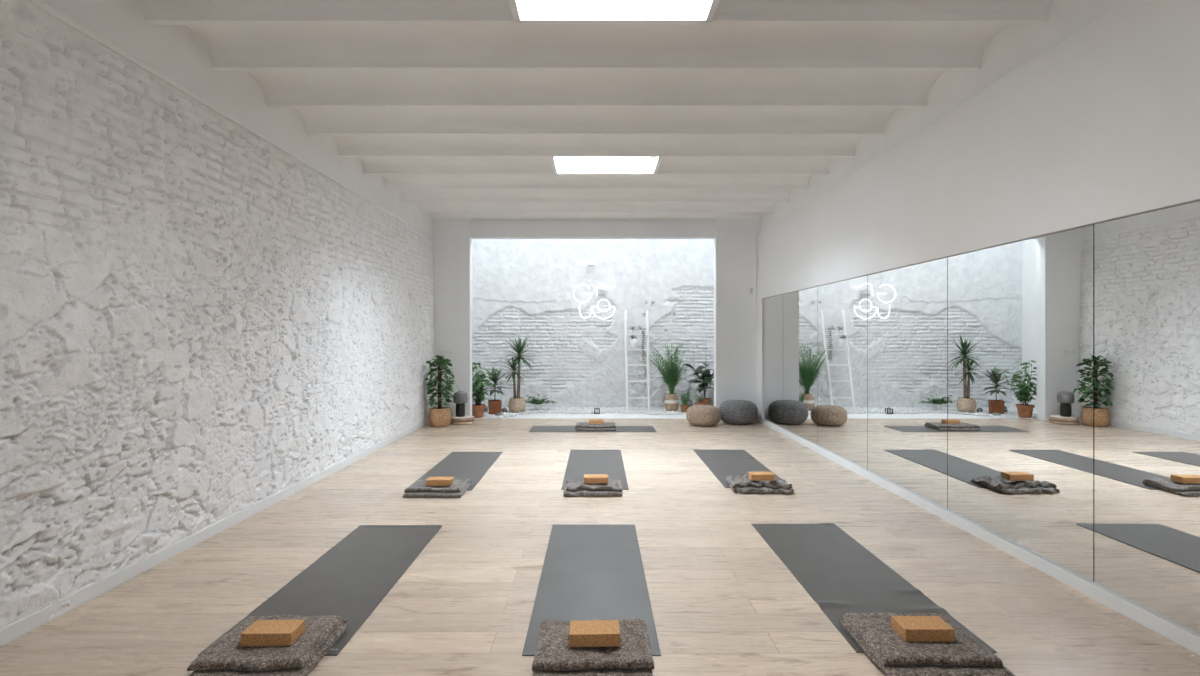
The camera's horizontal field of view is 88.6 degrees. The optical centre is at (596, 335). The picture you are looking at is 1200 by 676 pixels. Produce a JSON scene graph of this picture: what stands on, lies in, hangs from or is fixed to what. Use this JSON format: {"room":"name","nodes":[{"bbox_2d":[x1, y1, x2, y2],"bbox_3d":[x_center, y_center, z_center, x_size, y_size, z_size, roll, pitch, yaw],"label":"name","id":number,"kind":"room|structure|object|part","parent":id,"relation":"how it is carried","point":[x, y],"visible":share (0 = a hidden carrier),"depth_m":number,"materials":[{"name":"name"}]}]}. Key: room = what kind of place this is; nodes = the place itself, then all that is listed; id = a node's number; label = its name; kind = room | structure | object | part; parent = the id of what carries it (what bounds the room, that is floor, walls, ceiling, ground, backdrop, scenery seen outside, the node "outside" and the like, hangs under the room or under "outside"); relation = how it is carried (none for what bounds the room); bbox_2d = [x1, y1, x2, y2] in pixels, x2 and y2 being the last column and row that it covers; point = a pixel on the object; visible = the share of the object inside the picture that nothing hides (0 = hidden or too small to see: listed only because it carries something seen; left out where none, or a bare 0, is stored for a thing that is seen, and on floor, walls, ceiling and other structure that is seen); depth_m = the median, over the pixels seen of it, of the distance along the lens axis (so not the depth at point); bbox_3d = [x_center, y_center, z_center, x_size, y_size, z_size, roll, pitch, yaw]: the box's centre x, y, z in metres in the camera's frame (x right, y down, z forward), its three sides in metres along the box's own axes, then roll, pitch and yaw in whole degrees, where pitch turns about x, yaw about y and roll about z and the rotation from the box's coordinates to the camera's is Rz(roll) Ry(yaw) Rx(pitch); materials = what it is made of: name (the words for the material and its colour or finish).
{"room":"exercise studio","nodes":[
{"label":"exercise studio","id":0,"kind":"room"},
{"bbox_2d":[0,0,435,628],"bbox_3d":[-2.753,-0.510,3.500,0.194,4.020,13.800,0,0,0],"label":"wall","id":1,"kind":"structure","parent":0,"point":[199,322],"depth_m":3.85,"materials":[{"name":"white brick"}]},
{"bbox_2d":[0,419,428,646],"bbox_3d":[-2.708,1.361,3.400,0.045,0.077,13.600,0,0,0],"label":"baseboard","id":2,"kind":"structure","parent":1,"relation":"attached to","point":[16,629],"depth_m":3.80,"materials":[{"name":"paint"}]},
{"bbox_2d":[211,61,980,70],"bbox_3d":[-0.005,-1.970,4.380,5.450,0.140,0.055,0,0,0],"label":"ceiling beam","id":3,"kind":"structure","parent":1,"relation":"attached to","point":[216,65],"depth_m":4.35,"materials":[{"name":"paint"}]},
{"bbox_2d":[144,13,1048,24],"bbox_3d":[-0.005,-1.970,3.730,5.450,0.140,0.055,0,0,0],"label":"ceiling beam","id":4,"kind":"structure","parent":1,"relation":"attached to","point":[150,18],"depth_m":3.70,"materials":[{"name":"paint"}]},
{"bbox_2d":[266,100,926,107],"bbox_3d":[-0.005,-1.970,5.090,5.450,0.140,0.055,0,0,0],"label":"ceiling beam","id":5,"kind":"structure","parent":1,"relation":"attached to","point":[270,103],"depth_m":5.06,"materials":[{"name":"paint"}]},
{"bbox_2d":[306,129,886,134],"bbox_3d":[-0.005,-1.970,5.800,5.450,0.140,0.055,0,0,0],"label":"ceiling beam","id":6,"kind":"structure","parent":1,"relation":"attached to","point":[308,131],"depth_m":5.77,"materials":[{"name":"paint"}]},
{"bbox_2d":[338,151,854,156],"bbox_3d":[-0.005,-1.970,6.510,5.450,0.140,0.055,0,0,0],"label":"ceiling beam","id":7,"kind":"structure","parent":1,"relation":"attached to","point":[340,153],"depth_m":6.48,"materials":[{"name":"paint"}]},
{"bbox_2d":[364,170,828,174],"bbox_3d":[-0.005,-1.970,7.220,5.450,0.140,0.055,0,0,0],"label":"ceiling beam","id":8,"kind":"structure","parent":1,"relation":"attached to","point":[366,172],"depth_m":7.19,"materials":[{"name":"paint"}]},
{"bbox_2d":[385,185,807,188],"bbox_3d":[-0.005,-1.970,7.950,5.450,0.140,0.055,0,0,0],"label":"ceiling beam","id":9,"kind":"structure","parent":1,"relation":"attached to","point":[386,186],"depth_m":7.92,"materials":[{"name":"paint"}]},
{"bbox_2d":[419,209,773,212],"bbox_3d":[-0.005,-1.970,9.480,5.450,0.140,0.055,0,0,0],"label":"ceiling beam","id":10,"kind":"structure","parent":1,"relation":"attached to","point":[420,210],"depth_m":9.45,"materials":[{"name":"paint"}]},
{"bbox_2d":[404,198,789,201],"bbox_3d":[-0.005,-1.970,8.710,5.450,0.140,0.055,0,0,0],"label":"ceiling beam","id":11,"kind":"structure","parent":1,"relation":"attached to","point":[405,199],"depth_m":8.68,"materials":[{"name":"paint"}]},
{"bbox_2d":[472,239,713,407],"bbox_3d":[0.000,-0.525,12.089,6.200,3.950,0.124,0,0,0],"label":"wall","id":12,"kind":"structure","parent":0,"point":[521,287],"depth_m":12.05,"materials":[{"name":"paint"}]},
{"bbox_2d":[573,283,614,318],"bbox_3d":[-0.053,-0.674,11.946,0.813,0.701,0.108,0,0,0],"label":"sign","id":13,"kind":"object","parent":12,"relation":"attached to","point":[600,283],"visible":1,"depth_m":11.89,"materials":[{"name":"white"}]},
{"bbox_2d":[140,0,1051,218],"bbox_3d":[-0.005,-2.150,3.450,5.650,0.500,13.900,0,0,0],"label":"ceiling","id":14,"kind":"structure","parent":0,"point":[223,42],"depth_m":4.91,"materials":[{"name":"paint"}]},
{"bbox_2d":[432,219,760,415],"bbox_3d":[-0.005,-0.510,10.300,5.450,3.820,0.200,0,0,0],"label":"wall","id":15,"kind":"structure","parent":0,"point":[735,240],"depth_m":10.20,"materials":[{"name":"paint"}]},
{"bbox_2d":[470,219,715,238],"bbox_3d":[-0.068,-2.030,10.315,4.085,0.780,0.170,0,0,0],"label":"lintel","id":16,"kind":"object","parent":15,"relation":"attached to","point":[479,228],"visible":0.43,"depth_m":10.23,"materials":[{"name":"paint"}]},
{"bbox_2d":[749,287,753,294],"bbox_3d":[2.560,-0.745,10.188,0.068,0.130,0.025,0,0,0],"label":"wall sensor","id":17,"kind":"object","parent":15,"relation":"attached to","point":[751,289],"visible":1,"depth_m":10.18,"materials":[{"name":"plastic"}]},
{"bbox_2d":[0,410,1199,675],"bbox_3d":[-0.005,1.470,4.425,6.450,0.140,15.850,0,0,0],"label":"floor","id":18,"kind":"structure","parent":0,"point":[723,603],"depth_m":3.59,"materials":[{"name":"brown wood"}]},
{"bbox_2d":[198,525,441,655],"bbox_3d":[-1.441,1.395,3.605,0.608,0.009,1.830,0,0,0],"label":"yoga mat","id":19,"kind":"object","parent":18,"relation":"on","point":[352,578],"visible":0.81,"depth_m":3.55,"materials":[{"name":"rubber"}]},
{"bbox_2d":[187,615,347,675],"bbox_3d":[-1.425,1.357,2.693,0.486,0.074,0.506,0,0,0],"label":"folded blanket","id":20,"kind":"object","parent":19,"relation":"on","point":[225,657],"visible":0.77,"depth_m":2.58,"materials":[{"name":"fabric"}]},
{"bbox_2d":[240,620,304,645],"bbox_3d":[-1.410,1.293,2.680,0.216,0.055,0.128,0,0,-1],"label":"block","id":21,"kind":"object","parent":20,"relation":"on","point":[260,632],"visible":1,"depth_m":2.63,"materials":[{"name":"orange wood"}]},
{"bbox_2d":[425,355,460,426],"bbox_3d":[-2.401,0.840,9.602,0.527,1.119,0.508,0,0,0],"label":"climbing plant","id":22,"kind":"object","parent":18,"relation":"on","point":[440,416],"visible":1,"depth_m":9.52,"materials":[{"name":"green plant"}]},
{"bbox_2d":[428,407,450,426],"bbox_3d":[-2.455,1.261,9.600,0.356,0.278,0.356,0,0,0],"label":"basket","id":23,"kind":"object","parent":22,"relation":"on","point":[437,416],"depth_m":9.46,"materials":[{"name":"beige wicker"}]},
{"bbox_2d":[414,452,502,489],"bbox_3d":[-1.437,1.397,6.492,0.607,0.006,1.837,0,0,0],"label":"yoga mat","id":24,"kind":"object","parent":18,"relation":"on","point":[473,466],"visible":0.79,"depth_m":6.57,"materials":[{"name":"rubber"}]},
{"bbox_2d":[403,479,471,496],"bbox_3d":[-1.429,1.360,5.537,0.518,0.066,0.461,0,0,0],"label":"folded blanket","id":25,"kind":"object","parent":24,"relation":"on","point":[419,488],"visible":0.87,"depth_m":5.37,"materials":[{"name":"grey fabric"}]},
{"bbox_2d":[426,477,453,485],"bbox_3d":[-1.406,1.302,5.510,0.216,0.055,0.128,0,0,-1],"label":"block","id":26,"kind":"object","parent":25,"relation":"on","point":[431,481],"visible":1,"depth_m":5.45,"materials":[{"name":"orange wood"}]},
{"bbox_2d":[450,420,473,424],"bbox_3d":[-2.165,1.373,9.860,0.390,0.055,0.390,0,0,0],"label":"round cushion","id":27,"kind":"object","parent":18,"relation":"on","point":[471,421],"visible":0.52,"depth_m":9.70,"materials":[{"name":"wicker"}]},
{"bbox_2d":[451,415,474,420],"bbox_3d":[-2.159,1.317,9.860,0.390,0.055,0.390,0,0,0],"label":"round cushion","id":28,"kind":"object","parent":27,"relation":"on","point":[466,417],"visible":0.94,"depth_m":9.74,"materials":[{"name":"fabric"}]},
{"bbox_2d":[453,391,467,416],"bbox_3d":[-2.190,1.087,9.860,0.226,0.403,0.226,0,0,0],"label":"mushroom lamp","id":29,"kind":"object","parent":28,"relation":"on","point":[459,399],"visible":0.93,"depth_m":9.79,"materials":[{"name":"grey stone"}]},
{"bbox_3d":[-2.190,0.981,9.860,0.226,0.191,0.226,0,0,0],"label":"lamp shade","id":30,"kind":"part","parent":29,"relation":"part of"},
{"bbox_2d":[472,362,498,417],"bbox_3d":[-2.034,0.908,10.710,0.617,0.984,0.602,0,0,0],"label":"potted shrub","id":31,"kind":"object","parent":18,"relation":"on","point":[477,408],"visible":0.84,"depth_m":10.54,"materials":[{"name":"green plant"}]},
{"bbox_2d":[472,404,485,417],"bbox_3d":[-2.055,1.292,10.600,0.268,0.215,0.268,0,0,0],"label":"pot","id":32,"kind":"object","parent":31,"relation":"on","point":[477,409],"depth_m":10.51,"materials":[{"name":"ceramic"}]},
{"bbox_2d":[484,367,509,414],"bbox_3d":[-1.840,0.977,11.047,0.493,0.847,0.497,0,0,-20],"label":"rubber plant","id":33,"kind":"object","parent":18,"relation":"on","point":[494,406],"visible":0.88,"depth_m":10.96,"materials":[{"name":"green plant"}]},
{"bbox_3d":[-1.830,1.276,11.020,0.208,0.247,0.208,0,0,-20],"label":"pot","id":34,"kind":"part","parent":33,"relation":"part of","materials":[{"name":"brown ceramic"}]},
{"bbox_2d":[503,334,534,412],"bbox_3d":[-1.438,0.684,11.327,0.710,1.432,0.753,0,0,0],"label":"yucca","id":35,"kind":"object","parent":18,"relation":"on","point":[515,404],"visible":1,"depth_m":11.26,"materials":[{"name":"plant"}]},
{"bbox_2d":[508,397,524,412],"bbox_3d":[-1.475,1.269,11.320,0.316,0.262,0.316,0,0,0],"label":"basket","id":36,"kind":"object","parent":35,"relation":"on","point":[515,404],"depth_m":11.20,"materials":[{"name":"wicker"}]},
{"bbox_2d":[525,394,556,410],"bbox_3d":[-1.067,1.248,11.605,0.687,0.305,0.318,0,0,0],"label":"plant","id":37,"kind":"object","parent":18,"relation":"on","point":[538,402],"visible":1,"depth_m":11.55,"materials":[{"name":"green plant"}]},
{"bbox_3d":[-1.100,1.340,11.600,0.150,0.120,0.150,0,0,0],"label":"pot","id":38,"kind":"part","parent":37,"relation":"part of","materials":[{"name":"white ceramic"}]},
{"bbox_2d":[483,407,685,417],"bbox_3d":[0.000,1.402,11.252,5.749,0.054,1.507,0,0,0],"label":"pebbles","id":39,"kind":"object","parent":18,"relation":"on","point":[653,410],"visible":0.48,"depth_m":11.36,"materials":[{"name":"gravel"}]},
{"bbox_2d":[624,310,649,411],"bbox_3d":[0.760,0.450,11.645,0.466,1.913,0.614,0,0,0],"label":"ladder","id":40,"kind":"object","parent":39,"relation":"on","point":[625,311],"visible":0.99,"depth_m":11.60,"materials":[{"name":"white paint"}]},
{"bbox_3d":[0.555,0.450,11.645,0.046,1.913,0.614,0,0,-1],"label":"rail","id":41,"kind":"part","parent":40,"relation":"part of","materials":[{"name":"white paint"}]},
{"bbox_2d":[629,334,636,346],"bbox_3d":[0.697,0.083,11.621,0.171,0.254,0.236,0,0,0],"label":"pot plant","id":42,"kind":"object","parent":40,"relation":"hanging from","point":[633,340],"visible":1,"depth_m":11.56,"materials":[{"name":"grey plant"}]},
{"bbox_3d":[0.690,0.128,11.605,0.130,0.165,0.130,0,0,0],"label":"pot","id":43,"kind":"part","parent":42,"relation":"part of","materials":[{"name":"white ceramic"}]},
{"bbox_2d":[638,326,646,385],"bbox_3d":[0.840,0.375,11.742,0.220,1.146,0.146,0,0,26],"label":"pot plant","id":44,"kind":"object","parent":40,"relation":"on","point":[641,331],"visible":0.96,"depth_m":11.72,"materials":[{"name":"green plant"}]},
{"bbox_3d":[0.968,0.450,11.645,0.046,1.913,0.614,0,0,1],"label":"rail","id":45,"kind":"part","parent":40,"relation":"part of","materials":[{"name":"white paint"}]},
{"bbox_2d":[686,399,692,408],"bbox_3d":[1.721,1.298,11.664,0.206,0.228,0.165,0,0,0],"label":"stone","id":46,"kind":"object","parent":39,"relation":"on","point":[689,403],"visible":0.41,"depth_m":11.60,"materials":[{"name":"grey stone"}]},
{"bbox_2d":[708,380,713,405],"bbox_3d":[2.273,1.129,11.877,0.250,0.566,0.218,0,0,0],"label":"stone","id":47,"kind":"object","parent":39,"relation":"on","point":[710,391],"visible":0.22,"depth_m":11.81,"materials":[{"name":"paint"}]},
{"bbox_2d":[522,524,660,655],"bbox_3d":[-0.024,1.395,3.615,0.608,0.009,1.850,0,0,0],"label":"yoga mat","id":48,"kind":"object","parent":18,"relation":"on","point":[590,571],"visible":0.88,"depth_m":3.51,"materials":[{"name":"rubber"}]},
{"bbox_2d":[532,618,654,675],"bbox_3d":[-0.016,1.354,2.663,0.503,0.079,0.473,0,0,0],"label":"folded blanket","id":49,"kind":"object","parent":48,"relation":"on","point":[553,656],"visible":0.75,"depth_m":2.56,"materials":[{"name":"fabric"}]},
{"bbox_2d":[569,620,619,646],"bbox_3d":[-0.011,1.288,2.665,0.216,0.055,0.128,0,0,-2],"label":"block","id":50,"kind":"object","parent":49,"relation":"on","point":[591,633],"visible":1,"depth_m":2.61,"materials":[{"name":"orange wood"}]},
{"bbox_2d":[529,426,655,431],"bbox_3d":[-0.064,1.397,9.255,1.861,0.006,0.610,0,0,0],"label":"yoga mat","id":51,"kind":"object","parent":18,"relation":"on","point":[534,428],"visible":0.81,"depth_m":9.17,"materials":[{"name":"rubber"}]},
{"bbox_2d":[575,422,615,430],"bbox_3d":[-0.019,1.352,9.243,0.613,0.083,0.457,0,0,0],"label":"folded blanket","id":52,"kind":"object","parent":51,"relation":"on","point":[580,426],"visible":0.94,"depth_m":9.07,"materials":[{"name":"grey fabric"}]},
{"bbox_2d":[589,419,603,423],"bbox_3d":[-0.010,1.288,9.270,0.216,0.055,0.128,0,0,-3],"label":"block","id":53,"kind":"object","parent":52,"relation":"on","point":[591,421],"visible":1,"depth_m":9.21,"materials":[{"name":"orange wood"}]},
{"bbox_2d":[561,450,628,489],"bbox_3d":[-0.018,1.395,6.560,0.614,0.010,1.920,0,0,0],"label":"yoga mat","id":54,"kind":"object","parent":18,"relation":"on","point":[580,463],"visible":0.8,"depth_m":6.62,"materials":[{"name":"rubber"}]},
{"bbox_2d":[563,478,622,495],"bbox_3d":[-0.036,1.351,5.546,0.526,0.084,0.428,0,0,0],"label":"folded blanket","id":55,"kind":"object","parent":54,"relation":"on","point":[614,486],"visible":0.85,"depth_m":5.40,"materials":[{"name":"grey fabric"}]},
{"bbox_2d":[584,474,607,483],"bbox_3d":[-0.009,1.288,5.540,0.216,0.055,0.128,0,0,-2],"label":"block","id":56,"kind":"object","parent":55,"relation":"on","point":[589,478],"visible":1,"depth_m":5.48,"materials":[{"name":"orange wood"}]},
{"bbox_2d":[646,342,690,410],"bbox_3d":[1.296,0.750,11.527,0.949,1.299,0.858,0,0,21],"label":"potted palm","id":57,"kind":"object","parent":18,"relation":"on","point":[671,399],"visible":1,"depth_m":11.41,"materials":[{"name":"plant"}]},
{"bbox_2d":[665,393,678,410],"bbox_3d":[1.400,1.240,11.500,0.258,0.320,0.258,0,0,0],"label":"vase","id":58,"kind":"object","parent":57,"relation":"on","point":[671,399],"depth_m":11.40,"materials":[{"name":"wicker"}]},
{"bbox_2d":[680,389,691,412],"bbox_3d":[1.623,1.179,11.282,0.307,0.442,0.212,0,0,-30],"label":"snake plant","id":59,"kind":"object","parent":18,"relation":"on","point":[683,399],"visible":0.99,"depth_m":11.24,"materials":[{"name":"green plant"}]},
{"bbox_3d":[1.600,1.333,11.280,0.144,0.135,0.144,0,0,0],"label":"pot","id":60,"kind":"part","parent":59,"relation":"part of","materials":[{"name":"ceramic"}]},
{"bbox_2d":[684,350,713,404],"bbox_3d":[2.029,0.740,11.581,0.636,1.320,0.581,0,0,-28],"label":"leaf plant","id":61,"kind":"object","parent":18,"relation":"on","point":[706,377],"visible":0.81,"depth_m":11.58,"materials":[{"name":"plant"}]},
{"bbox_3d":[2.040,1.290,11.660,0.237,0.220,0.237,0,0,0],"label":"pot","id":62,"kind":"part","parent":61,"relation":"part of","materials":[{"name":"ceramic"}]},
{"bbox_2d":[692,390,705,404],"bbox_3d":[1.877,1.194,11.284,0.258,0.411,0.403,0,0,-16],"label":"plant","id":63,"kind":"object","parent":18,"relation":"on","point":[698,400],"visible":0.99,"depth_m":11.22,"materials":[{"name":"green plant"}]},
{"bbox_2d":[686,405,720,425],"bbox_3d":[1.678,1.244,9.677,0.551,0.311,0.551,0,0,0],"label":"knitted pouf","id":64,"kind":"object","parent":18,"relation":"on","point":[699,415],"visible":1,"depth_m":9.48,"materials":[{"name":"beige fabric"}]},
{"bbox_2d":[719,400,757,423],"bbox_3d":[2.262,1.214,9.870,0.615,0.371,0.616,0,0,0],"label":"knitted pouf","id":65,"kind":"object","parent":18,"relation":"on","point":[732,411],"visible":0.96,"depth_m":9.64,"materials":[{"name":"grey fabric"}]},
{"bbox_2d":[693,450,792,487],"bbox_3d":[1.489,1.394,6.605,0.622,0.011,1.890,0,0,0],"label":"yoga mat","id":66,"kind":"object","parent":18,"relation":"on","point":[722,463],"visible":0.7,"depth_m":6.72,"materials":[{"name":"rubber"}]},
{"bbox_2d":[726,474,793,493],"bbox_3d":[1.485,1.344,5.650,0.534,0.099,0.472,0,0,3],"label":"folded blanket","id":67,"kind":"object","parent":66,"relation":"on","point":[737,483],"visible":0.88,"depth_m":5.50,"materials":[{"name":"grey fabric"}]},
{"bbox_2d":[748,472,774,480],"bbox_3d":[1.498,1.276,5.600,0.216,0.055,0.128,0,0,0],"label":"block","id":68,"kind":"object","parent":67,"relation":"on","point":[753,476],"visible":1,"depth_m":5.54,"materials":[{"name":"orange wood"}]},
{"bbox_2d":[752,523,996,652],"bbox_3d":[1.456,1.392,3.643,0.618,0.015,1.854,0,0,0],"label":"yoga mat","id":69,"kind":"object","parent":18,"relation":"on","point":[838,573],"visible":0.79,"depth_m":3.58,"materials":[{"name":"rubber"}]},
{"bbox_2d":[840,613,1015,675],"bbox_3d":[1.434,1.359,2.719,0.526,0.068,0.512,0,0,0],"label":"folded blanket","id":70,"kind":"object","parent":69,"relation":"on","point":[873,633],"visible":0.79,"depth_m":2.59,"materials":[{"name":"fabric"}]},
{"bbox_2d":[891,616,954,641],"bbox_3d":[1.444,1.298,2.730,0.216,0.055,0.128,0,0,0],"label":"block","id":71,"kind":"object","parent":70,"relation":"on","point":[909,628],"visible":1,"depth_m":2.68,"materials":[{"name":"orange wood"}]},
{"bbox_2d":[761,0,1124,230],"bbox_3d":[2.780,-0.510,3.500,0.120,4.020,13.800,0,0,0],"label":"wall","id":72,"kind":"structure","parent":0,"point":[1012,47],"depth_m":4.56,"materials":[{"name":"white paint"}]},
{"bbox_2d":[756,0,1199,418],"bbox_3d":[2.680,-0.178,3.400,0.080,3.003,13.600,0,0,0],"label":"wall panel","id":73,"kind":"object","parent":72,"relation":"attached to","point":[1101,125],"visible":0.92,"depth_m":3.74,"materials":[{"name":"paint"}]},
{"bbox_2d":[756,417,1199,654],"bbox_3d":[2.680,1.361,3.400,0.080,0.077,13.600,0,0,0],"label":"baseboard","id":74,"kind":"structure","parent":72,"relation":"attached to","point":[1180,635],"depth_m":3.69,"materials":[{"name":"paint"}]},
{"bbox_3d":[2.695,0.361,4.500,0.050,1.923,10.680,0,0,0],"label":"board","id":75,"kind":"object","parent":72,"relation":"attached to","visible":0},
{"bbox_2d":[763,294,782,427],"bbox_3d":[2.665,0.361,9.320,0.006,1.919,1.033,0,0,0],"label":"wall mirror","id":76,"kind":"object","parent":75,"relation":"attached to","point":[772,306],"visible":1,"depth_m":9.27,"materials":[{"name":"silver metal"}]},
{"bbox_2d":[783,286,817,444],"bbox_3d":[2.665,0.361,8.110,0.006,1.919,1.373,0,0,0],"label":"wall mirror","id":77,"kind":"object","parent":75,"relation":"attached to","point":[800,308],"visible":1,"depth_m":8.01,"materials":[{"name":"silver metal"}]},
{"bbox_2d":[818,275,867,469],"bbox_3d":[2.665,0.361,6.735,0.006,1.919,1.363,0,0,0],"label":"wall mirror","id":78,"kind":"object","parent":75,"relation":"attached to","point":[842,305],"visible":1,"depth_m":6.62,"materials":[{"name":"silver metal"}]},
{"bbox_2d":[868,257,947,509],"bbox_3d":[2.665,0.361,5.360,0.006,1.919,1.373,0,0,0],"label":"wall mirror","id":79,"kind":"object","parent":75,"relation":"attached to","point":[908,305],"visible":1,"depth_m":5.22,"materials":[{"name":"silver metal"}]},
{"bbox_2d":[948,225,1093,581],"bbox_3d":[2.665,0.361,3.982,0.006,1.919,1.368,0,0,0],"label":"wall mirror","id":80,"kind":"object","parent":75,"relation":"attached to","point":[1021,313],"visible":1,"depth_m":3.79,"materials":[{"name":"silver metal"}]},
{"bbox_2d":[1094,201,1199,634],"bbox_3d":[2.665,0.361,2.607,0.006,1.919,1.368,0,0,0],"label":"wall mirror","id":81,"kind":"object","parent":75,"relation":"attached to","point":[1147,265],"visible":1,"depth_m":2.96,"materials":[{"name":"silver metal"}]}
]}

